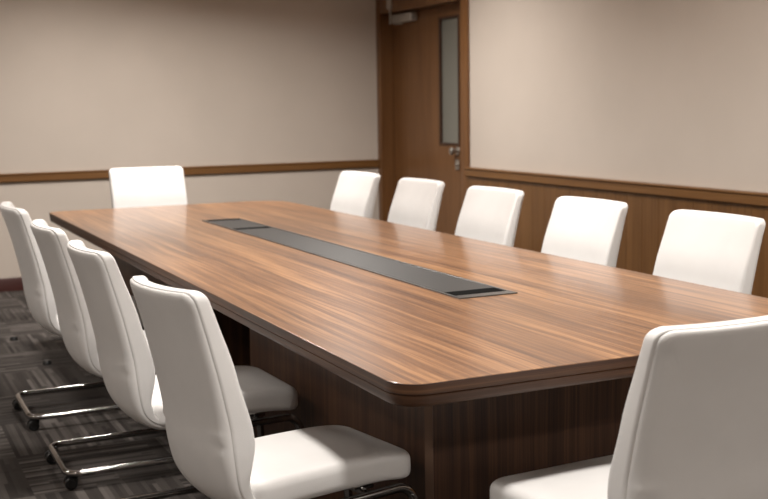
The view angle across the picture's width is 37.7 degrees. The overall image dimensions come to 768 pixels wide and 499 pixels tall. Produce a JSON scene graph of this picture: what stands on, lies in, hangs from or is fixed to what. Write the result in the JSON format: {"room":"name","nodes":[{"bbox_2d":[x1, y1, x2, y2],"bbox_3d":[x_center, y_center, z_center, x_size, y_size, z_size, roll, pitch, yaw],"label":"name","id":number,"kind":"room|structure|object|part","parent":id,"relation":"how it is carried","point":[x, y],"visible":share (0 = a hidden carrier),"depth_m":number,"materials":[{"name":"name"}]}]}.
{"room":"conference room","nodes":[
{"label":"conference room","id":0,"kind":"room"},
{"bbox_2d":[0,290,210,498],"bbox_3d":[-0.704,0.988,3.460,7.209,0.120,11.499,-4,8,-25],"label":"floor","id":1,"kind":"structure","parent":0,"point":[25,473],"depth_m":4.76,"materials":[{"name":"carpet"}]},
{"bbox_2d":[10,336,17,340],"bbox_3d":[-2.197,0.526,6.676,0.048,0.023,0.048,-4,8,-25],"label":"cap","id":2,"kind":"object","parent":1,"relation":"on","point":[12,338],"visible":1,"depth_m":6.66,"materials":[{"name":"black plastic"}]},
{"bbox_2d":[42,359,51,364],"bbox_3d":[-1.807,0.603,6.031,0.048,0.023,0.048,-4,8,-25],"label":"cap","id":3,"kind":"object","parent":1,"relation":"on","point":[47,361],"visible":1,"depth_m":6.01,"materials":[{"name":"black plastic"}]},
{"bbox_2d":[0,201,143,430],"bbox_3d":[-1.333,0.259,5.022,0.670,0.948,0.490,-4,8,-25],"label":"chair","id":4,"kind":"object","parent":1,"relation":"on","point":[38,292],"visible":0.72,"depth_m":4.76,"materials":[{"name":"white leather"}]},
{"bbox_3d":[-1.517,0.088,4.914,0.270,0.569,0.477,-4,8,-25],"label":"panel","id":5,"kind":"part","parent":4,"relation":"part of","materials":[{"name":"white leather"}]},
{"bbox_2d":[1,201,60,331],"bbox_3d":[-1.543,0.079,4.901,0.202,0.553,0.490,-4,8,-25],"label":"backrest","id":6,"kind":"object","parent":4,"relation":"on","point":[38,292],"depth_m":4.72,"materials":[{"name":"white leather"}]},
{"bbox_3d":[-1.315,0.507,5.061,0.637,0.350,0.478,-4,8,-25],"label":"frame","id":7,"kind":"part","parent":4,"relation":"part of","materials":[{"name":"silver metal"}]},
{"bbox_3d":[-1.260,0.288,5.061,0.488,0.095,0.487,-4,8,-25],"label":"seat","id":8,"kind":"part","parent":4,"relation":"part of","materials":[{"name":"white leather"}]},
{"bbox_2d":[30,219,174,489],"bbox_3d":[-0.957,0.354,4.255,0.670,0.942,0.440,-4,8,-25],"label":"chair","id":9,"kind":"object","parent":1,"relation":"on","point":[75,324],"visible":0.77,"depth_m":4.01,"materials":[{"name":"white leather"}]},
{"bbox_3d":[-1.141,0.185,4.147,0.270,0.565,0.428,-4,8,-25],"label":"panel","id":10,"kind":"part","parent":9,"relation":"part of","materials":[{"name":"white leather"}]},
{"bbox_2d":[32,219,100,371],"bbox_3d":[-1.167,0.175,4.134,0.202,0.550,0.440,-4,8,-25],"label":"backrest","id":11,"kind":"object","parent":9,"relation":"on","point":[75,324],"depth_m":3.97,"materials":[{"name":"white leather"}]},
{"bbox_3d":[-0.938,0.601,4.294,0.637,0.348,0.429,-4,8,-25],"label":"frame","id":12,"kind":"part","parent":9,"relation":"part of","materials":[{"name":"silver metal"}]},
{"bbox_2d":[109,166,187,207],"bbox_3d":[-1.423,-0.023,7.134,0.490,0.970,0.670,-4,8,-25],"label":"chair","id":13,"kind":"object","parent":1,"relation":"on","point":[164,185],"visible":0.21,"depth_m":7.31,"materials":[{"name":"white leather"}]},
{"bbox_2d":[67,240,303,498],"bbox_3d":[-0.635,0.435,3.588,0.670,0.942,0.403,-5,8,-27],"label":"chair","id":14,"kind":"object","parent":1,"relation":"on","point":[127,368],"visible":0.79,"depth_m":3.35,"materials":[{"name":"white leather"}]},
{"bbox_2d":[69,240,158,424],"bbox_3d":[-0.841,0.257,3.459,0.202,0.550,0.403,-5,8,-27],"label":"backrest","id":15,"kind":"object","parent":14,"relation":"on","point":[127,368],"depth_m":3.32,"materials":[{"name":"white leather"}]},
{"bbox_3d":[-0.816,0.266,3.474,0.270,0.565,0.392,-5,8,-27],"label":"panel","id":16,"kind":"part","parent":14,"relation":"part of","materials":[{"name":"white leather"}]},
{"bbox_3d":[-0.616,0.681,3.627,0.637,0.348,0.393,-5,8,-27],"label":"frame","id":17,"kind":"part","parent":14,"relation":"part of","materials":[{"name":"silver metal"}]},
{"bbox_3d":[-0.563,0.464,3.628,0.488,0.095,0.400,-5,8,-27],"label":"seat","id":18,"kind":"part","parent":14,"relation":"part of","materials":[{"name":"white leather"}]},
{"bbox_2d":[130,275,417,498],"bbox_3d":[-0.274,0.523,2.847,0.670,0.946,0.344,-6,9,-35],"label":"chair","id":19,"kind":"object","parent":1,"relation":"on","point":[213,444],"visible":1,"depth_m":2.65,"materials":[{"name":"white leather"}]},
{"bbox_3d":[-0.440,0.356,2.709,0.270,0.568,0.335,-6,9,-35],"label":"panel","id":20,"kind":"part","parent":19,"relation":"part of","materials":[{"name":"white leather"}]},
{"bbox_2d":[132,275,254,498],"bbox_3d":[-0.463,0.347,2.691,0.202,0.552,0.344,-6,9,-35],"label":"backrest","id":21,"kind":"object","parent":19,"relation":"on","point":[209,429],"depth_m":2.59,"materials":[{"name":"white leather"}]},
{"bbox_3d":[-0.208,0.550,2.897,0.488,0.095,0.342,-6,9,-35],"label":"seat","id":22,"kind":"part","parent":19,"relation":"part of","materials":[{"name":"white leather"}]},
{"bbox_3d":[-0.257,0.770,2.888,0.637,0.349,0.336,-6,9,-35],"label":"frame","id":23,"kind":"part","parent":19,"relation":"part of","materials":[{"name":"silver metal"}]},
{"bbox_2d":[330,171,380,217],"bbox_3d":[-0.389,0.018,6.801,0.670,0.942,0.531,-4,8,-25],"label":"chair","id":24,"kind":"object","parent":1,"relation":"on","point":[355,193],"visible":0.23,"depth_m":6.85,"materials":[{"name":"white leather"}]},
{"bbox_3d":[-0.211,-0.179,6.862,0.270,0.565,0.517,-4,8,-25],"label":"panel","id":25,"kind":"part","parent":24,"relation":"part of","materials":[{"name":"white leather"}]},
{"bbox_2d":[49,201,767,498],"bbox_3d":[-0.320,0.355,4.907,1.458,0.754,4.775,-4,8,-25],"label":"meeting table","id":26,"kind":"object","parent":1,"relation":"on","point":[484,362],"visible":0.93,"depth_m":3.33,"materials":[{"name":"brown wood"}]},
{"bbox_3d":[-0.757,-0.131,5.806,0.185,0.002,0.410,-4,8,-25],"label":"lid","id":27,"kind":"part","parent":26,"relation":"part of","materials":[{"name":"grey metal"}]},
{"bbox_3d":[-0.325,0.025,4.865,1.454,0.028,4.771,-4,8,-25],"label":"edge moulding","id":28,"kind":"part","parent":26,"relation":"part of","materials":[{"name":"brown wood"}]},
{"bbox_3d":[-0.182,0.015,4.597,0.185,0.002,2.143,-4,8,-25],"label":"lid","id":29,"kind":"part","parent":26,"relation":"part of","materials":[{"name":"grey metal"}]},
{"bbox_2d":[387,178,444,230],"bbox_3d":[-0.039,0.107,6.065,0.670,0.942,0.486,-4,8,-25],"label":"chair","id":30,"kind":"object","parent":1,"relation":"on","point":[416,202],"visible":0.32,"depth_m":6.12,"materials":[{"name":"white leather"}]},
{"bbox_3d":[0.139,-0.090,6.126,0.270,0.565,0.473,-4,8,-25],"label":"panel","id":31,"kind":"part","parent":30,"relation":"part of","materials":[{"name":"white leather"}]},
{"bbox_2d":[455,186,523,246],"bbox_3d":[0.294,0.192,5.365,0.670,0.942,0.481,-4,8,-25],"label":"chair","id":32,"kind":"object","parent":1,"relation":"on","point":[489,214],"visible":0.23,"depth_m":5.41,"materials":[{"name":"white leather"}]},
{"bbox_3d":[0.472,-0.005,5.426,0.270,0.565,0.469,-4,8,-25],"label":"panel","id":33,"kind":"part","parent":32,"relation":"part of","materials":[{"name":"white leather"}]},
{"bbox_2d":[541,196,627,266],"bbox_3d":[0.627,0.276,4.664,0.670,0.942,0.477,-4,8,-25],"label":"chair","id":34,"kind":"object","parent":1,"relation":"on","point":[586,229],"visible":0.19,"depth_m":4.71,"materials":[{"name":"white leather"}]},
{"bbox_3d":[0.805,0.080,4.725,0.270,0.565,0.465,-4,8,-25],"label":"panel","id":35,"kind":"part","parent":34,"relation":"part of","materials":[{"name":"white leather"}]},
{"bbox_2d":[490,315,767,498],"bbox_3d":[0.586,0.560,2.536,0.469,0.923,0.670,-5,8,-28],"label":"chair","id":36,"kind":"object","parent":1,"relation":"on","point":[694,425],"visible":1,"depth_m":2.22,"materials":[{"name":"white leather"}]},
{"bbox_3d":[0.549,0.586,2.610,0.466,0.093,0.488,-5,8,-28],"label":"seat","id":37,"kind":"part","parent":36,"relation":"part of","materials":[{"name":"white leather"}]},
{"bbox_2d":[607,315,767,498],"bbox_3d":[0.691,0.394,2.312,0.469,0.539,0.202,-5,8,-28],"label":"backrest","id":38,"kind":"object","parent":36,"relation":"on","point":[694,425],"depth_m":2.21,"materials":[{"name":"white leather"}]},
{"bbox_3d":[0.678,0.402,2.338,0.456,0.554,0.270,-5,8,-28],"label":"panel","id":39,"kind":"part","parent":36,"relation":"part of","materials":[{"name":"white leather"}]},
{"bbox_2d":[653,209,765,294],"bbox_3d":[0.951,0.359,3.982,0.670,0.942,0.473,-4,8,-25],"label":"chair","id":40,"kind":"object","parent":1,"relation":"on","point":[707,248],"visible":0.26,"depth_m":4.03,"materials":[{"name":"white leather"}]},
{"bbox_3d":[1.129,0.162,4.043,0.270,0.565,0.461,-4,8,-25],"label":"panel","id":41,"kind":"part","parent":40,"relation":"part of","materials":[{"name":"white leather"}]},
{"bbox_2d":[0,0,378,278],"bbox_3d":[-3.127,-1.022,8.330,7.209,2.700,0.250,-4,8,-25],"label":"wall","id":42,"kind":"structure","parent":0,"point":[85,84],"depth_m":8.89,"materials":[{"name":"paint"}]},
{"bbox_2d":[0,277,23,291],"bbox_3d":[-3.049,0.282,8.376,6.709,0.100,0.016,-4,8,-25],"label":"baseboard","id":43,"kind":"structure","parent":42,"relation":"attached to","point":[6,284],"depth_m":8.48,"materials":[{"name":"paint"}]},
{"bbox_2d":[0,159,378,182],"bbox_3d":[-3.059,-0.513,8.268,6.709,0.068,0.030,-4,8,-25],"label":"trim","id":44,"kind":"structure","parent":42,"relation":"attached to","point":[322,165],"depth_m":9.07,"materials":[{"name":"brown wood"}]},
{"bbox_2d":[469,0,767,192],"bbox_3d":[2.420,-0.649,4.747,0.250,2.700,10.999,-4,8,-25],"label":"wall","id":45,"kind":"structure","parent":0,"point":[675,92],"depth_m":6.58,"materials":[{"name":"paint"}]},
{"bbox_2d":[375,0,469,234],"bbox_3d":[0.347,-0.931,8.979,0.203,2.245,1.567,-4,8,-25],"label":"door","id":46,"kind":"structure","parent":45,"relation":"in","point":[423,52],"depth_m":9.05,"materials":[{"name":"brown wood"}]},
{"bbox_3d":[0.090,-1.965,9.273,0.128,0.212,0.060,-4,8,-25],"label":"closer arm","id":47,"kind":"part","parent":46,"relation":"part of","materials":[{"name":"silver metal"}]},
{"bbox_3d":[0.522,-1.304,8.698,0.006,0.970,0.305,-4,8,-25],"label":"glass pane","id":48,"kind":"part","parent":46,"relation":"part of","materials":[{"name":"grey glass"}]},
{"bbox_3d":[0.535,-0.755,8.628,0.072,0.068,0.068,-4,8,-25],"label":"knob","id":49,"kind":"part","parent":46,"relation":"part of","materials":[{"name":"metal"}]},
{"bbox_3d":[0.560,-0.653,8.652,0.021,0.080,0.060,-4,8,-25],"label":"lock plate","id":50,"kind":"part","parent":46,"relation":"part of","materials":[{"name":"metal"}]},
{"bbox_2d":[464,167,767,206],"bbox_3d":[2.627,-0.060,4.043,0.050,0.068,9.431,-4,8,-25],"label":"trim","id":51,"kind":"structure","parent":45,"relation":"attached to","point":[752,198],"depth_m":6.52,"materials":[{"name":"brown wood"}]},
{"bbox_2d":[468,177,767,297],"bbox_3d":[2.646,0.327,4.099,0.022,0.723,9.431,-4,8,-25],"label":"wainscoting","id":52,"kind":"structure","parent":45,"relation":"attached to","point":[647,216],"depth_m":6.56,"materials":[{"name":"brown wood"}]}
]}

